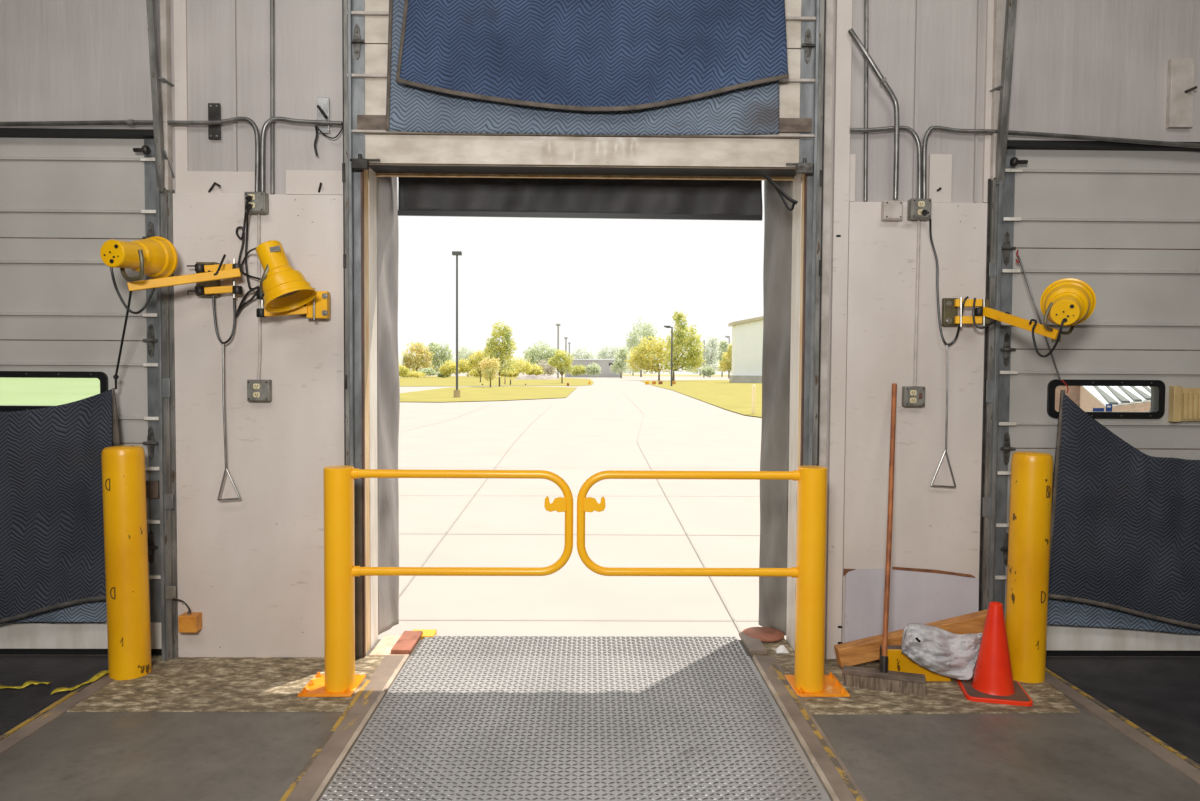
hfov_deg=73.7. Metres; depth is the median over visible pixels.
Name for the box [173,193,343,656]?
wall panel
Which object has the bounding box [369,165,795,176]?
head
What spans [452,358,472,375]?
bush
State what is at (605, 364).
wall
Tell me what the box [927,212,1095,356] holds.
light
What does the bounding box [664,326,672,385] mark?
street light
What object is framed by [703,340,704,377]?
street light
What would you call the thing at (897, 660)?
chock
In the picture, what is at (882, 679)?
push broom
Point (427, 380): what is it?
lawn
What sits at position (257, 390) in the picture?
electrical box
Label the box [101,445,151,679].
bollard
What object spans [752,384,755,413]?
marker post
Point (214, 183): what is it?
nail
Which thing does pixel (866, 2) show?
conduit pipe
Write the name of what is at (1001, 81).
door track
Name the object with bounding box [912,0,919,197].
trim
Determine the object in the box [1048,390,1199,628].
quilted blanket
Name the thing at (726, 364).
leafy tree
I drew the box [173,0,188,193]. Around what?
trim
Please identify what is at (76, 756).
floor
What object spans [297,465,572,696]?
safety gate
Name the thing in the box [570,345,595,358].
leafy tree
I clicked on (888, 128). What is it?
conduit pipe
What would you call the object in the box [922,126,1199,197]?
conduit pipe
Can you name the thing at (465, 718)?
dock leveler
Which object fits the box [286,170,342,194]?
wall panel
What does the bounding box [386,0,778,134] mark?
quilted blanket
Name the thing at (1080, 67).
wall
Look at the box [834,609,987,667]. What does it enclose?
timber beam
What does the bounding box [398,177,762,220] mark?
curtain
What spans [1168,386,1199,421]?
vent
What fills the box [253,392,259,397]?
socket
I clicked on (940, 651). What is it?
rag
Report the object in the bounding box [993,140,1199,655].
door
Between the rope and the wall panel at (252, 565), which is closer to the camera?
the rope
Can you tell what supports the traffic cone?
on the floor strip at (942, 697)
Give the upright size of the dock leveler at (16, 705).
0.008 m
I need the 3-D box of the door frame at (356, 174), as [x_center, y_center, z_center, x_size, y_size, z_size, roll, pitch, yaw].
[-1.269,0.036,4.335,0.061,2.646,0.304,0,2,-1]
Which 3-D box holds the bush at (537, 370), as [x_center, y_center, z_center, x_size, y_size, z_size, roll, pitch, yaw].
[-25.550,-11.923,310.834,7.951,5.590,6.312,0,2,-1]
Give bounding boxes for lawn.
[0,377,99,405]
[399,376,593,385]
[400,386,576,401]
[622,374,727,376]
[641,380,761,416]
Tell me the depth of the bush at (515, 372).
297.10 m
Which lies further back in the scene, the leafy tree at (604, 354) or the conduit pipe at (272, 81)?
the leafy tree at (604, 354)
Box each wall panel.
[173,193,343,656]
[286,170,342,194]
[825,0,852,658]
[842,202,987,642]
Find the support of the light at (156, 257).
attached to the wall panel at (252, 565)
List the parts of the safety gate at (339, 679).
plate, post, gate rail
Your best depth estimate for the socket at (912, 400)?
4.18 m
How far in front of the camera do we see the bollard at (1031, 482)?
3.94 m
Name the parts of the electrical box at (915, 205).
plate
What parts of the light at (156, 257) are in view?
power cord, mounting arm, wall plate, power cord, power cord, power cord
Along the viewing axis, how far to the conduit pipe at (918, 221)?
4.19 m
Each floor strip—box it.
[67,656,384,711]
[775,657,1079,714]
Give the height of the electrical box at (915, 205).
0.105 m
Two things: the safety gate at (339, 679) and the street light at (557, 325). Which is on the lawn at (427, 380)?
the street light at (557, 325)
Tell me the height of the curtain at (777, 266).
2.757 m
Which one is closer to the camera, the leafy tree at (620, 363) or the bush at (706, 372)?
the leafy tree at (620, 363)
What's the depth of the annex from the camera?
16.48 m
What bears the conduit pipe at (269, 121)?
attached to the wall at (1080, 67)
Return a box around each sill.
[369,629,436,655]
[739,627,794,656]
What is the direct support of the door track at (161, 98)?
attached to the wall at (1080, 67)
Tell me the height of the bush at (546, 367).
7.474 m
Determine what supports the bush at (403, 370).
on the lawn at (427, 380)
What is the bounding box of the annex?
[1055,386,1150,411]
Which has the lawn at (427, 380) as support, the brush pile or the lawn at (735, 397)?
the brush pile
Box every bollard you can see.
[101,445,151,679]
[1005,451,1052,682]
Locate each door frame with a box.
[352,167,377,657]
[786,172,812,650]
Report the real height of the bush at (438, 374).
3.005 m
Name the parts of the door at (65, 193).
header rail, rail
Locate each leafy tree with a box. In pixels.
[401,341,434,371]
[428,342,452,371]
[438,353,466,375]
[458,345,478,376]
[467,349,485,381]
[478,356,500,386]
[481,319,519,385]
[502,354,528,375]
[523,341,556,370]
[548,349,574,382]
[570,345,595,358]
[595,343,629,358]
[610,348,629,377]
[622,357,648,375]
[624,335,670,380]
[625,317,657,376]
[661,310,705,380]
[683,355,717,375]
[699,336,719,375]
[713,339,728,376]
[718,341,731,377]
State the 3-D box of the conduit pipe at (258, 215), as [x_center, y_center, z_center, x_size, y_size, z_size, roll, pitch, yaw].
[-1.770,-0.540,4.152,0.025,0.869,0.017,0,2,-1]
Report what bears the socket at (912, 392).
attached to the electrical box at (911, 395)
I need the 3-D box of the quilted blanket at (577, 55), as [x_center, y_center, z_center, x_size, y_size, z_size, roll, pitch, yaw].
[-0.034,-2.037,4.012,1.974,1.162,0.054,0,2,-1]
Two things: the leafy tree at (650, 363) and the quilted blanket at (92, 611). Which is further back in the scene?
the leafy tree at (650, 363)
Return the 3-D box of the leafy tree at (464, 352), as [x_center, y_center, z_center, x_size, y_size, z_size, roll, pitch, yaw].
[-59.323,-17.778,361.570,12.359,14.735,8.631,0,2,-1]
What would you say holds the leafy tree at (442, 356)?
on the lawn at (427, 380)
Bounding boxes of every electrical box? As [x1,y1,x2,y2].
[244,192,268,213]
[247,380,271,400]
[881,201,902,220]
[902,386,924,406]
[907,198,930,220]
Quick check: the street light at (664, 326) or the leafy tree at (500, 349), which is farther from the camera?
the street light at (664, 326)
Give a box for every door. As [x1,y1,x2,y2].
[0,128,161,654]
[347,0,818,173]
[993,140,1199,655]
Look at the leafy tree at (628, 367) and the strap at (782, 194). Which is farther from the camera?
the leafy tree at (628, 367)
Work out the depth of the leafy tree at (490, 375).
121.36 m
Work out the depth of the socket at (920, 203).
4.13 m
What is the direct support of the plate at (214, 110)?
attached to the wall at (1080, 67)
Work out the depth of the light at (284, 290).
3.95 m
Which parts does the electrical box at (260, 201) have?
plate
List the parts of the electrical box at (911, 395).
plate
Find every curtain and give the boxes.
[376,177,399,634]
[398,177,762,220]
[758,180,792,635]
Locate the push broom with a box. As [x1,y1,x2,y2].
[841,383,926,695]
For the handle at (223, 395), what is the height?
0.811 m
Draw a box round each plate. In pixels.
[146,480,159,497]
[208,103,220,138]
[317,97,329,132]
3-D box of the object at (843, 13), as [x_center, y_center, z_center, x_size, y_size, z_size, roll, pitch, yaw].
[1.263,-1.220,4.181,0.084,5.200,0.031,0,2,-1]
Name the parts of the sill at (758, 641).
rust plate, sill concrete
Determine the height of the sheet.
0.473 m
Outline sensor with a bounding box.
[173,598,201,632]
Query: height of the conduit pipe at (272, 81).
1.594 m
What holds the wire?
hanging from the plate at (322, 102)
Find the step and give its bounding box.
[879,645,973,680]
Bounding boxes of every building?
[398,355,410,376]
[728,316,762,382]
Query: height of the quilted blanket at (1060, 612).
0.412 m
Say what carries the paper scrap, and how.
on the sill at (758, 641)
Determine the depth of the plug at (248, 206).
4.06 m
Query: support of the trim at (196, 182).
attached to the wall at (1080, 67)
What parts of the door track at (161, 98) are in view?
splice plate, splice plate, mounting plate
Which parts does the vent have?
frame, frame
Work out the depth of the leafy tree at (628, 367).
618.97 m
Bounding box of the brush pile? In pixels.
[516,374,558,378]
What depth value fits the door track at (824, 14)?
4.16 m
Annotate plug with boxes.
[245,195,252,200]
[245,203,252,208]
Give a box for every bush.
[399,363,409,375]
[401,370,428,377]
[417,367,437,375]
[435,372,451,377]
[439,359,458,376]
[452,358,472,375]
[468,368,489,377]
[497,366,519,377]
[508,357,533,375]
[524,363,543,375]
[534,359,556,375]
[570,365,586,376]
[585,362,600,376]
[701,365,715,377]
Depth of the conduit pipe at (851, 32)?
4.13 m
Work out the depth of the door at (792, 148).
4.12 m
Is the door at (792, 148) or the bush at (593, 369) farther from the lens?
the bush at (593, 369)
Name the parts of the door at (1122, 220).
header rail, rail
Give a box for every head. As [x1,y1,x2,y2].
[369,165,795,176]
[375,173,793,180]
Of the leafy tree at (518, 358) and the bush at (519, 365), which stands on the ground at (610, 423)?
the leafy tree at (518, 358)
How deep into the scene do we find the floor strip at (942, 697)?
3.71 m
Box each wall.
[0,0,1199,656]
[567,359,620,377]
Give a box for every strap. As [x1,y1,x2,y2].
[0,680,51,688]
[51,670,108,694]
[314,125,317,155]
[764,175,797,210]
[1015,250,1068,392]
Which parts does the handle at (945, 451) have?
rod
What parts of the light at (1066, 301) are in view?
power cord, wall plate, power cord, mounting arm, power cord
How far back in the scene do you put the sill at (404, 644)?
4.42 m
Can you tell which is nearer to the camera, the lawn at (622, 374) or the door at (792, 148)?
the door at (792, 148)
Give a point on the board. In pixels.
(1180, 82)
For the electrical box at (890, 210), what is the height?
0.098 m
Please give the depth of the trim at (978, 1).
4.18 m
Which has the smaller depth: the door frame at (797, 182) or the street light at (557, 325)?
the door frame at (797, 182)
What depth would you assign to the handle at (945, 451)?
4.20 m
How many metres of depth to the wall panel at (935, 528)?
4.22 m
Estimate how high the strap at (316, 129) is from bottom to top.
0.160 m
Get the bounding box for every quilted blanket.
[0,388,120,622]
[0,600,106,623]
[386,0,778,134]
[396,0,788,110]
[1047,598,1199,633]
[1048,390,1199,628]
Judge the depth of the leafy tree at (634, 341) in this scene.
432.48 m
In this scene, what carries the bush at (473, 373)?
on the lawn at (427, 380)
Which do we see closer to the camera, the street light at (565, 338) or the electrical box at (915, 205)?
the electrical box at (915, 205)
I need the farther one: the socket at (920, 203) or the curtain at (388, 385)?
the curtain at (388, 385)
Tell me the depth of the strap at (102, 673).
3.82 m
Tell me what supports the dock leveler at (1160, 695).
on the floor
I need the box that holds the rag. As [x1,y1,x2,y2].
[901,623,982,679]
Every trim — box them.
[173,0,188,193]
[184,171,254,193]
[232,0,237,171]
[849,154,855,201]
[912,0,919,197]
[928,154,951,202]
[973,0,980,202]
[982,0,993,202]
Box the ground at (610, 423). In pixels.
[378,373,785,639]
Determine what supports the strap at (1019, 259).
hanging from the door at (1122, 220)
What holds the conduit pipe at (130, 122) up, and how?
attached to the wall at (1080, 67)
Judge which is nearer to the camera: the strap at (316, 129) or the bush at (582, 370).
the strap at (316, 129)
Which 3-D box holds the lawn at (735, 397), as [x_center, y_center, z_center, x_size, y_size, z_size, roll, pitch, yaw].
[117.566,-3.183,178.527,222.204,0.001,294.795,0,2,-1]
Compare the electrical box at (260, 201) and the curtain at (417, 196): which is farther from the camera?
the curtain at (417, 196)
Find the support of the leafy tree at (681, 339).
on the lawn at (735, 397)
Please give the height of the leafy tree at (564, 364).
7.651 m
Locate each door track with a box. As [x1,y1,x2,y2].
[146,0,177,660]
[342,0,353,466]
[808,0,833,466]
[979,0,1016,610]
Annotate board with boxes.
[1166,58,1196,128]
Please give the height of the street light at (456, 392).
13.443 m
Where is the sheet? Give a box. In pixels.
[844,567,978,642]
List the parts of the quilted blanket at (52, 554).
canvas strip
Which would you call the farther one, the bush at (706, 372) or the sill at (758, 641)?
the bush at (706, 372)
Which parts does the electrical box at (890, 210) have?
plate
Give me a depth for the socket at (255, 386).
4.13 m
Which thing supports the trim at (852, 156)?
attached to the wall at (1080, 67)
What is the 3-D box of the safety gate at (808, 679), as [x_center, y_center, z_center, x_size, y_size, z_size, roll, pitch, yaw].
[0.532,0.850,3.855,1.291,1.076,0.250,0,2,-1]
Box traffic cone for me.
[956,602,1032,705]
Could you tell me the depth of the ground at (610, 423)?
13.67 m
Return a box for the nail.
[208,182,220,192]
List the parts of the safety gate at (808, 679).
gate rail, post, plate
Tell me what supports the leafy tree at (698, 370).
on the lawn at (622, 374)
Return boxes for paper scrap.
[774,645,788,652]
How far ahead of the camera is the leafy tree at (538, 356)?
385.60 m
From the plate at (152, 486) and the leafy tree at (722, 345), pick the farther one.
the leafy tree at (722, 345)
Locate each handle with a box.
[217,344,240,500]
[930,345,955,487]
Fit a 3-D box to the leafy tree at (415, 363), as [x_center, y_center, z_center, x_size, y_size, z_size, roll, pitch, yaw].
[-72.925,-16.328,318.782,14.904,14.682,11.596,0,2,-1]
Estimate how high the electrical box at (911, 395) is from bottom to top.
0.105 m
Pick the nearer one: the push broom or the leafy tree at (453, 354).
the push broom
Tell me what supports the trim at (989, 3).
attached to the wall at (1080, 67)
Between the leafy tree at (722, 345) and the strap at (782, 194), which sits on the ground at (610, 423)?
the leafy tree at (722, 345)
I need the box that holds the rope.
[115,291,131,388]
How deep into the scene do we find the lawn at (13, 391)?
85.93 m
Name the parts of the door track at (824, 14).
web plate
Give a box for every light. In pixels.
[100,200,247,343]
[236,209,329,319]
[452,251,461,397]
[556,324,560,377]
[564,337,567,377]
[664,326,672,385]
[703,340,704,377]
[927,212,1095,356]
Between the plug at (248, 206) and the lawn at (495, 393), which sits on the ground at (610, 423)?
the lawn at (495, 393)
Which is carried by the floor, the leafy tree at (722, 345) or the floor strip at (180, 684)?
the floor strip at (180, 684)
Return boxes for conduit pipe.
[0,117,259,191]
[257,214,261,379]
[260,117,342,191]
[270,0,274,193]
[848,28,898,198]
[850,126,921,197]
[863,0,868,200]
[913,220,920,385]
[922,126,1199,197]
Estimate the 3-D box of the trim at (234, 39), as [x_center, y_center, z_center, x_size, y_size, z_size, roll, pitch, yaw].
[-1.883,-2.128,4.115,0.016,1.884,0.014,0,2,-1]
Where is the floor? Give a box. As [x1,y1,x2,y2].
[0,639,1199,800]
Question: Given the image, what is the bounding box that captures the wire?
[317,123,342,138]
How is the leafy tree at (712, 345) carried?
on the ground at (610, 423)
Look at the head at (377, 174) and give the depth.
4.44 m
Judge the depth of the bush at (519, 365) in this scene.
300.67 m
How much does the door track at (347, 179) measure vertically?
5.200 m
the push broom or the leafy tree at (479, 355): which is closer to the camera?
the push broom
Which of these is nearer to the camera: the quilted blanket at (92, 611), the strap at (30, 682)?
the strap at (30, 682)
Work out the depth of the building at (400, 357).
313.03 m
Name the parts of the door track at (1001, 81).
splice plate, splice plate, splice plate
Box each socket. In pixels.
[253,384,259,388]
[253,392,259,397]
[880,655,887,672]
[910,390,916,394]
[910,398,916,402]
[918,201,924,206]
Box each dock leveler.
[0,655,113,754]
[280,636,867,800]
[1045,657,1199,784]
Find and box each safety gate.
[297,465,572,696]
[577,465,849,696]
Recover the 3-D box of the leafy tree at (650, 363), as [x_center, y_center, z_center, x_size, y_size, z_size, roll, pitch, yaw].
[15.349,-13.120,246.884,16.162,14.453,11.260,0,2,-1]
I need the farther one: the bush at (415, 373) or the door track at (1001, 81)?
the bush at (415, 373)
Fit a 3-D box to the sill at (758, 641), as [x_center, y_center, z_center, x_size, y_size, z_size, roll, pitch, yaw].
[0.930,1.401,4.500,0.255,0.134,0.430,0,2,-1]
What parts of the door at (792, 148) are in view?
timber rail, timber rail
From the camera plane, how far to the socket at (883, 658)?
3.86 m
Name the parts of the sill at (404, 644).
sill concrete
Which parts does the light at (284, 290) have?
power cord, power cord, power cord, power cord, data plate, mounting arm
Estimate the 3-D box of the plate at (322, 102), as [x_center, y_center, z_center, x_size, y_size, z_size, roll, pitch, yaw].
[-1.430,-1.473,4.117,0.062,0.184,0.044,0,2,-1]
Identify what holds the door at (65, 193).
in the wall at (1080, 67)
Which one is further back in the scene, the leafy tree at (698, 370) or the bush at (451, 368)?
the leafy tree at (698, 370)
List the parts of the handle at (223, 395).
rod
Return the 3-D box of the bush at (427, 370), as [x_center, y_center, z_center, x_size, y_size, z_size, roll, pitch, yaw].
[-62.307,-10.194,288.549,7.431,3.674,5.480,0,2,-1]
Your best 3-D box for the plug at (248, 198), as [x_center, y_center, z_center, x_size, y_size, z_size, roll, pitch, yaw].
[-1.786,-1.029,4.068,0.028,0.030,0.036,1,2,11]
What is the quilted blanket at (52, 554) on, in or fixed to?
hanging from the rope

